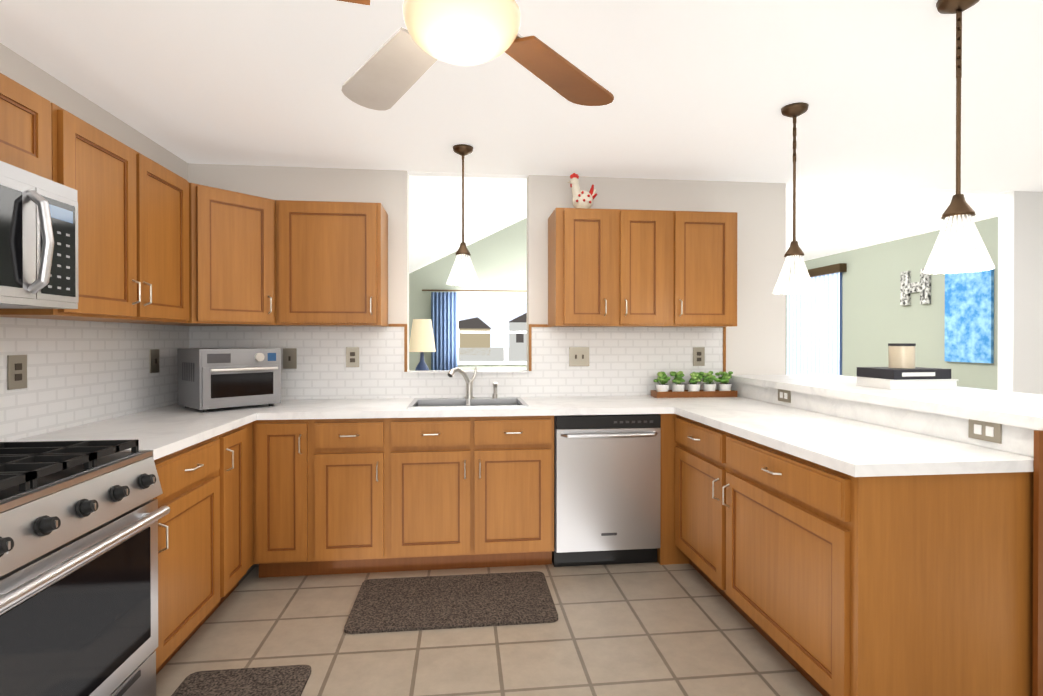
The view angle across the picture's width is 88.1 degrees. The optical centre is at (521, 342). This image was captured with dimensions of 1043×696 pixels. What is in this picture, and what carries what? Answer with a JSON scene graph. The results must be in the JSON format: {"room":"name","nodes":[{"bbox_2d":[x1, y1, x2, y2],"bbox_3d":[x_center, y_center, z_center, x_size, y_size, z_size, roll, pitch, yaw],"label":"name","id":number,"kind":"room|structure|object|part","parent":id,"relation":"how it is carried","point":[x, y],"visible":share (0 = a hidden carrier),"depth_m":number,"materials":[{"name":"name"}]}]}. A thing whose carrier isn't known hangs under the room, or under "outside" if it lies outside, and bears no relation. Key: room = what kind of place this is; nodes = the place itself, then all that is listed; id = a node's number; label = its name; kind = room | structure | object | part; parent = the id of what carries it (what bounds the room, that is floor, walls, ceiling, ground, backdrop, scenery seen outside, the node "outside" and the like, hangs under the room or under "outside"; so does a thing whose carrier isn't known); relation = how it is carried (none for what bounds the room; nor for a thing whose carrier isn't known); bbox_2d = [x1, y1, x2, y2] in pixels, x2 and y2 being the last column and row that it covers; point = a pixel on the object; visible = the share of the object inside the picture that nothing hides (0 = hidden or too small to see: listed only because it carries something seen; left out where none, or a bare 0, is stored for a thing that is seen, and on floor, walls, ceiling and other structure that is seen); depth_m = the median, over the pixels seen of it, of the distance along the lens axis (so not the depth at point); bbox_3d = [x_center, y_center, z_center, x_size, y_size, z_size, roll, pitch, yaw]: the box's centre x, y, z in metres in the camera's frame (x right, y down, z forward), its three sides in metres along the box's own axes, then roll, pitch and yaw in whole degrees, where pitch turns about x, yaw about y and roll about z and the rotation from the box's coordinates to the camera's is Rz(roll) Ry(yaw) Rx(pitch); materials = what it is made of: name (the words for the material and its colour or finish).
{"room":"kitchen","nodes":[
{"label":"kitchen","id":0,"kind":"room"},
{"bbox_2d":[0,43,187,325],"bbox_3d":[-1.889,0.092,0.781,0.150,2.410,5.490,0,0,-6],"label":"wall","id":1,"kind":"structure","parent":0,"point":[19,69],"depth_m":2.45,"materials":[{"name":"white paint"}]},
{"bbox_2d":[0,73,63,184],"bbox_3d":[-1.732,-0.678,1.604,0.330,0.291,0.451,0,0,-6],"label":"upper cabinet","id":2,"kind":"object","parent":1,"relation":"attached to","point":[31,126],"depth_m":1.74,"materials":[{"name":"brown wood"}]},
{"bbox_2d":[0,161,78,308],"bbox_3d":[-1.645,-0.316,1.457,0.457,0.407,0.757,0,0,-6],"label":"microwave","id":3,"kind":"object","parent":2,"relation":"attached to","point":[38,242],"visible":1,"depth_m":1.65,"materials":[{"name":"silver metal"}]},
{"bbox_2d":[0,110,151,323],"bbox_3d":[-1.786,-0.461,2.099,0.330,0.731,0.524,0,0,-6],"label":"upper cabinet","id":4,"kind":"object","parent":1,"relation":"attached to","point":[112,181],"depth_m":2.13,"materials":[{"name":"brown wood"}]},
{"bbox_2d":[0,317,188,441],"bbox_3d":[-1.965,0.150,2.202,0.006,0.490,2.410,0,0,-6],"label":"backsplash","id":5,"kind":"structure","parent":1,"relation":"attached to","point":[79,373],"depth_m":2.43,"materials":[{"name":"tile"}]},
{"bbox_2d":[7,355,26,389],"bbox_3d":[-1.943,0.114,2.078,0.008,0.130,0.085,0,0,-6],"label":"electrical outlet plate","id":6,"kind":"object","parent":5,"relation":"attached to","point":[16,364],"depth_m":2.07,"materials":[{"name":"beige plastic"}]},
{"bbox_2d":[150,349,158,372],"bbox_3d":[-2.042,0.105,3.003,0.012,0.130,0.085,0,0,-6],"label":"light switch","id":7,"kind":"object","parent":5,"relation":"attached to","point":[154,353],"depth_m":3.00,"materials":[{"name":"beige plastic"}]},
{"bbox_2d":[152,160,195,324],"bbox_3d":[-1.828,-0.463,2.483,0.330,0.731,0.524,0,0,-6],"label":"upper cabinet","id":8,"kind":"object","parent":1,"relation":"attached to","point":[173,197],"depth_m":2.61,"materials":[{"name":"brown wood"}]},
{"bbox_2d":[178,184,271,325],"bbox_3d":[-1.750,-0.466,3.116,0.628,0.731,0.628,0,0,-6],"label":"upper cabinet","id":9,"kind":"object","parent":1,"relation":"attached to","point":[234,229],"depth_m":2.96,"materials":[{"name":"brown wood"}]},
{"bbox_2d":[409,319,435,370],"bbox_3d":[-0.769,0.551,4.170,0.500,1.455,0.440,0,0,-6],"label":"table lamp","id":10,"kind":"object","parent":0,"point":[422,339],"visible":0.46,"depth_m":4.10,"materials":[{"name":"beige fabric"}]},
{"bbox_3d":[-0.769,-0.052,4.167,0.210,0.250,0.210,0,0,-6],"label":"lamp shade","id":11,"kind":"part","parent":10,"relation":"part of","materials":[{"name":"beige fabric"}]},
{"bbox_2d":[409,218,526,370],"bbox_3d":[1.004,-0.677,8.767,6.250,3.861,0.150,0,0,-6],"label":"wall","id":12,"kind":"structure","parent":0,"point":[499,260],"depth_m":8.52,"materials":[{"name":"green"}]},
{"bbox_2d":[431,292,457,369],"bbox_3d":[-1.195,0.231,8.360,0.410,2.010,0.056,0,0,-6],"label":"curtain","id":13,"kind":"object","parent":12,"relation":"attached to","point":[444,315],"depth_m":8.36,"materials":[{"name":"blue fabric"}]},
{"bbox_2d":[422,289,526,291],"bbox_3d":[-0.150,-0.805,8.508,2.800,0.023,0.111,0,0,-6],"label":"curtain rod","id":14,"kind":"object","parent":12,"relation":"attached to","point":[422,289],"depth_m":8.42,"materials":[{"name":"brown metal"}]},
{"bbox_2d":[458,299,526,364],"bbox_3d":[-0.244,-0.161,8.543,1.600,1.030,0.030,0,0,-6],"label":"window","id":15,"kind":"structure","parent":12,"relation":"in","point":[492,332],"depth_m":8.53,"materials":[{"name":"white glass"}]},
{"bbox_2d":[156,562,822,695],"bbox_3d":[1.290,1.311,3.654,7.190,0.060,10.500,0,0,-6],"label":"floor","id":16,"kind":"structure","parent":0,"point":[646,629],"depth_m":2.29,"materials":[{"name":"tile"}]},
{"bbox_2d":[0,440,169,695],"bbox_3d":[-1.524,0.814,1.476,0.702,0.958,0.757,0,0,-6],"label":"range","id":17,"kind":"object","parent":16,"relation":"on","point":[79,568],"visible":1,"depth_m":1.52,"materials":[{"name":"silver metal"}]},
{"bbox_2d":[153,429,227,673],"bbox_3d":[-1.637,0.852,2.136,0.623,0.875,0.560,0,0,-6],"label":"base cabinet","id":18,"kind":"object","parent":16,"relation":"on","point":[193,536],"depth_m":2.18,"materials":[{"name":"brown wood"}]},
{"bbox_2d":[8,413,255,456],"bbox_3d":[-1.656,0.394,2.327,0.633,0.038,0.951,0,0,-6],"label":"countertop","id":19,"kind":"structure","parent":18,"relation":"on","point":[157,432],"depth_m":2.31,"materials":[{"name":"white stone"}]},
{"bbox_2d":[228,421,251,595],"bbox_3d":[-1.684,0.850,2.563,0.623,0.875,0.300,0,0,-6],"label":"base cabinet","id":20,"kind":"object","parent":16,"relation":"on","point":[240,436],"depth_m":2.66,"materials":[{"name":"brown wood"}]},
{"bbox_2d":[171,665,310,695],"bbox_3d":[-0.997,1.285,1.604,0.460,0.014,1.020,0,0,-6],"label":"area rug","id":21,"kind":"object","parent":16,"relation":"on","point":[290,680],"visible":0.94,"depth_m":2.02,"materials":[{"name":"brown carpet"}]},
{"bbox_2d":[252,417,311,577],"bbox_3d":[-1.308,0.847,3.166,0.300,0.875,0.623,0,0,-6],"label":"base cabinet","id":22,"kind":"object","parent":16,"relation":"on","point":[281,446],"depth_m":2.87,"materials":[{"name":"brown wood"}]},
{"bbox_2d":[312,405,415,574],"bbox_3d":[-0.921,0.846,3.208,0.478,0.875,0.623,0,0,-6],"label":"base cabinet","id":23,"kind":"object","parent":16,"relation":"on","point":[364,468],"depth_m":2.91,"materials":[{"name":"brown wood"}]},
{"bbox_2d":[140,397,771,416],"bbox_3d":[-0.282,0.389,3.273,3.569,0.038,0.633,0,0,-6],"label":"countertop","id":24,"kind":"structure","parent":23,"relation":"on","point":[485,406],"depth_m":3.08,"materials":[{"name":"white stone"}]},
{"bbox_2d":[177,348,280,411],"bbox_3d":[-1.652,0.202,3.071,0.414,0.335,0.426,0,0,42],"label":"toaster oven","id":25,"kind":"object","parent":24,"relation":"on","point":[211,378],"visible":1,"depth_m":2.94,"materials":[{"name":"silver metal"}]},
{"bbox_2d":[407,367,528,407],"bbox_3d":[-0.326,0.358,3.287,0.686,0.410,0.466,0,0,-6],"label":"sink","id":26,"kind":"object","parent":24,"relation":"in","point":[469,401],"depth_m":3.42,"materials":[{"name":"silver metal"}]},
{"bbox_2d":[651,371,736,397],"bbox_3d":[1.165,0.281,3.643,0.561,0.172,0.125,0,0,-6],"label":"planter","id":27,"kind":"object","parent":24,"relation":"on","point":[693,390],"visible":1,"depth_m":3.60,"materials":[{"name":"brown wood"}]},
{"bbox_2d":[344,571,557,633],"bbox_3d":[-0.335,1.279,2.682,0.970,0.014,0.520,0,0,-6],"label":"area rug","id":28,"kind":"object","parent":16,"relation":"on","point":[436,602],"visible":0.92,"depth_m":2.62,"materials":[{"name":"brown carpet"}]},
{"bbox_2d":[552,414,660,566],"bbox_3d":[0.467,0.849,3.321,0.608,0.868,0.679,0,0,-6],"label":"dishwasher","id":29,"kind":"object","parent":16,"relation":"on","point":[607,483],"visible":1,"depth_m":3.05,"materials":[{"name":"silver metal"}]},
{"bbox_2d":[640,413,667,556],"bbox_3d":[1.185,0.845,3.449,0.638,0.875,0.600,0,0,-6],"label":"base cabinet","id":30,"kind":"object","parent":16,"relation":"on","point":[663,548],"depth_m":3.11,"materials":[{"name":"brown wood"}]},
{"bbox_2d":[668,413,719,592],"bbox_3d":[1.237,0.848,2.851,0.658,0.875,0.600,0,0,-6],"label":"base cabinet","id":31,"kind":"object","parent":16,"relation":"on","point":[693,445],"depth_m":2.85,"materials":[{"name":"brown wood"}]},
{"bbox_2d":[720,429,1033,695],"bbox_3d":[1.315,0.852,2.135,0.658,0.875,0.840,0,0,-6],"label":"base cabinet","id":32,"kind":"object","parent":16,"relation":"on","point":[826,555],"depth_m":1.73,"materials":[{"name":"brown wood"}]},
{"bbox_2d":[676,405,1033,476],"bbox_3d":[1.277,0.393,2.406,0.656,0.038,1.428,0,0,-6],"label":"countertop","id":33,"kind":"structure","parent":32,"relation":"on","point":[861,448],"depth_m":1.98,"materials":[{"name":"white stone"}]},
{"bbox_2d":[0,0,1042,191],"bbox_3d":[1.566,-1.165,1.100,7.190,0.100,5.390,0,0,-6],"label":"ceiling","id":34,"kind":"structure","parent":0,"point":[708,90],"depth_m":2.38,"materials":[{"name":"white paint"}]},
{"bbox_2d":[446,144,479,285],"bbox_3d":[-0.339,-0.731,3.122,0.194,0.789,0.194,0,0,-6],"label":"pendant light","id":35,"kind":"object","parent":34,"relation":"hanging from","point":[462,273],"visible":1,"depth_m":3.09,"materials":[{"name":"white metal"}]},
{"bbox_3d":[-0.339,-0.424,3.123,0.194,0.175,0.194,0,0,-6],"label":"lamp shade","id":36,"kind":"part","parent":35,"relation":"part of","materials":[{"name":"white glass"}]},
{"bbox_2d":[337,0,613,110],"bbox_3d":[-0.133,-0.850,1.065,1.144,0.528,1.126,0,0,-6],"label":"fan","id":37,"kind":"object","parent":34,"relation":"hanging from","point":[392,69],"visible":1,"depth_m":1.25,"materials":[{"name":"brown wood"}]},
{"bbox_3d":[-0.121,-0.626,1.102,0.240,0.080,0.240,0,0,-6],"label":"globe","id":38,"kind":"part","parent":37,"relation":"part of","materials":[{"name":"beige glass"}]},
{"bbox_2d":[773,102,815,293],"bbox_3d":[1.308,-0.680,2.582,0.194,0.884,0.194,0,0,-6],"label":"pendant light","id":39,"kind":"object","parent":34,"relation":"hanging from","point":[794,277],"visible":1,"depth_m":2.55,"materials":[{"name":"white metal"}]},
{"bbox_3d":[1.308,-0.328,2.584,0.194,0.180,0.194,0,0,-6],"label":"lamp shade","id":40,"kind":"part","parent":39,"relation":"part of","materials":[{"name":"white glass"}]},
{"bbox_2d":[923,0,994,273],"bbox_3d":[1.421,-0.676,1.752,0.194,0.884,0.194,0,0,-6],"label":"pendant light","id":41,"kind":"object","parent":34,"relation":"hanging from","point":[959,246],"visible":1,"depth_m":1.73,"materials":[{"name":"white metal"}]},
{"bbox_3d":[1.421,-0.324,1.754,0.194,0.180,0.194,0,0,-6],"label":"lamp shade","id":42,"kind":"part","parent":41,"relation":"part of","materials":[{"name":"white glass"}]},
{"bbox_2d":[188,163,1042,393],"bbox_3d":[1.196,0.075,3.818,6.940,2.410,0.120,0,0,-6],"label":"wall","id":43,"kind":"structure","parent":0,"point":[756,340],"depth_m":3.79,"materials":[{"name":"white paint"}]},
{"bbox_2d":[272,199,387,326],"bbox_3d":[-1.180,-0.467,3.299,0.659,0.731,0.381,0,0,-6],"label":"upper cabinet","id":44,"kind":"object","parent":43,"relation":"attached to","point":[330,259],"depth_m":3.17,"materials":[{"name":"brown wood"}]},
{"bbox_2d":[189,326,722,399],"bbox_3d":[-0.350,0.142,3.646,3.530,0.490,0.148,0,0,-6],"label":"backsplash","id":45,"kind":"structure","parent":43,"relation":"attached to","point":[628,361],"depth_m":3.60,"materials":[{"name":"tile"}]},
{"bbox_2d":[283,348,296,368],"bbox_3d":[-1.485,0.104,3.453,0.083,0.130,0.012,0,0,-6],"label":"light switch","id":46,"kind":"object","parent":45,"relation":"attached to","point":[289,354],"depth_m":3.45,"materials":[{"name":"beige plastic"}]},
{"bbox_2d":[346,347,358,366],"bbox_3d":[-1.096,0.096,3.497,0.083,0.130,0.008,0,0,-6],"label":"electrical outlet plate","id":47,"kind":"object","parent":45,"relation":"attached to","point":[352,353],"depth_m":3.49,"materials":[{"name":"beige plastic"}]},
{"bbox_2d":[569,347,588,365],"bbox_3d":[0.393,0.097,3.657,0.138,0.130,0.012,0,0,-6],"label":"light switch","id":48,"kind":"object","parent":45,"relation":"attached to","point":[578,356],"depth_m":3.66,"materials":[{"name":"beige plastic"}]},
{"bbox_2d":[693,347,704,365],"bbox_3d":[1.235,0.100,3.751,0.083,0.130,0.008,0,0,-6],"label":"electrical outlet plate","id":49,"kind":"object","parent":45,"relation":"attached to","point":[698,352],"depth_m":3.75,"materials":[{"name":"beige plastic"}]},
{"bbox_2d":[388,324,725,371],"bbox_3d":[0.280,0.054,3.651,2.313,0.351,0.014,0,0,-6],"label":"trim","id":50,"kind":"structure","parent":43,"relation":"attached to","point":[530,343],"depth_m":3.62,"materials":[{"name":"brown wood"}]},
{"bbox_2d":[548,208,619,326],"bbox_3d":[0.381,-0.468,3.495,0.370,0.731,0.330,0,0,-6],"label":"upper cabinet","id":51,"kind":"object","parent":43,"relation":"attached to","point":[584,243],"depth_m":3.34,"materials":[{"name":"brown wood"}]},
{"bbox_2d":[567,173,596,207],"bbox_3d":[0.395,-0.965,3.491,0.198,0.263,0.106,0,0,-6],"label":"rooster","id":52,"kind":"object","parent":51,"relation":"on","point":[582,199],"visible":0.92,"depth_m":3.46,"materials":[{"name":"beige ceramic"}]},
{"bbox_2d":[620,209,671,326],"bbox_3d":[0.741,-0.468,3.534,0.355,0.731,0.330,0,0,-6],"label":"upper cabinet","id":53,"kind":"object","parent":43,"relation":"attached to","point":[645,235],"depth_m":3.38,"materials":[{"name":"brown wood"}]},
{"bbox_2d":[672,211,736,326],"bbox_3d":[1.144,-0.469,3.578,0.455,0.731,0.330,0,0,-6],"label":"upper cabinet","id":54,"kind":"object","parent":43,"relation":"attached to","point":[704,244],"depth_m":3.42,"materials":[{"name":"brown wood"}]},
{"bbox_2d":[407,171,1010,273],"bbox_3d":[1.269,-1.742,6.326,6.550,1.864,5.050,0,0,-6],"label":"ceiling","id":55,"kind":"structure","parent":0,"point":[831,220],"depth_m":6.11,"materials":[{"name":"white paint"}]},
{"bbox_2d":[729,374,1042,695],"bbox_3d":[1.931,0.761,2.775,0.805,1.050,2.120,0,0,-6],"label":"wall","id":56,"kind":"structure","parent":0,"point":[949,414],"depth_m":2.21,"materials":[{"name":"white paint"}]},
{"bbox_2d":[778,389,790,402],"bbox_3d":[1.525,0.309,3.131,0.008,0.072,0.118,0,0,-6],"label":"electrical outlet plate","id":57,"kind":"object","parent":56,"relation":"attached to","point":[783,395],"depth_m":3.12,"materials":[{"name":"beige plastic"}]},
{"bbox_2d":[856,343,958,389],"bbox_3d":[2.000,0.121,2.809,0.367,0.229,0.284,0,0,-6],"label":"books","id":58,"kind":"object","parent":56,"relation":"on","point":[901,371],"visible":1,"depth_m":2.72,"materials":[{"name":"white paper"}]},
{"bbox_2d":[968,419,1001,443],"bbox_3d":[1.656,0.316,1.928,0.008,0.072,0.118,0,0,-6],"label":"electrical outlet plate","id":59,"kind":"object","parent":56,"relation":"attached to","point":[981,430],"depth_m":1.92,"materials":[{"name":"beige plastic"}]},
{"bbox_2d":[786,217,997,389],"bbox_3d":[4.742,0.044,3.998,0.150,2.470,10.450,0,0,-6],"label":"wall","id":60,"kind":"structure","parent":0,"point":[877,318],"depth_m":6.34,"materials":[{"name":"green"}]},
{"bbox_2d":[787,263,846,374],"bbox_3d":[4.200,0.093,7.812,0.100,2.290,1.310,0,0,-6],"label":"window","id":61,"kind":"structure","parent":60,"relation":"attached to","point":[814,333],"depth_m":7.64,"materials":[{"name":"white glass"}]},
{"bbox_2d":[900,269,930,305],"bbox_3d":[4.426,-0.617,6.057,0.030,0.390,0.380,0,0,-6],"label":"sign","id":62,"kind":"object","parent":60,"relation":"attached to","point":[908,287],"visible":0.91,"depth_m":6.05,"materials":[{"name":"white"}]},
{"bbox_2d":[945,269,993,362],"bbox_3d":[4.495,-0.264,5.423,0.030,0.930,0.500,0,0,-6],"label":"art","id":63,"kind":"object","parent":60,"relation":"attached to","point":[969,316],"visible":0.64,"depth_m":5.39}
]}

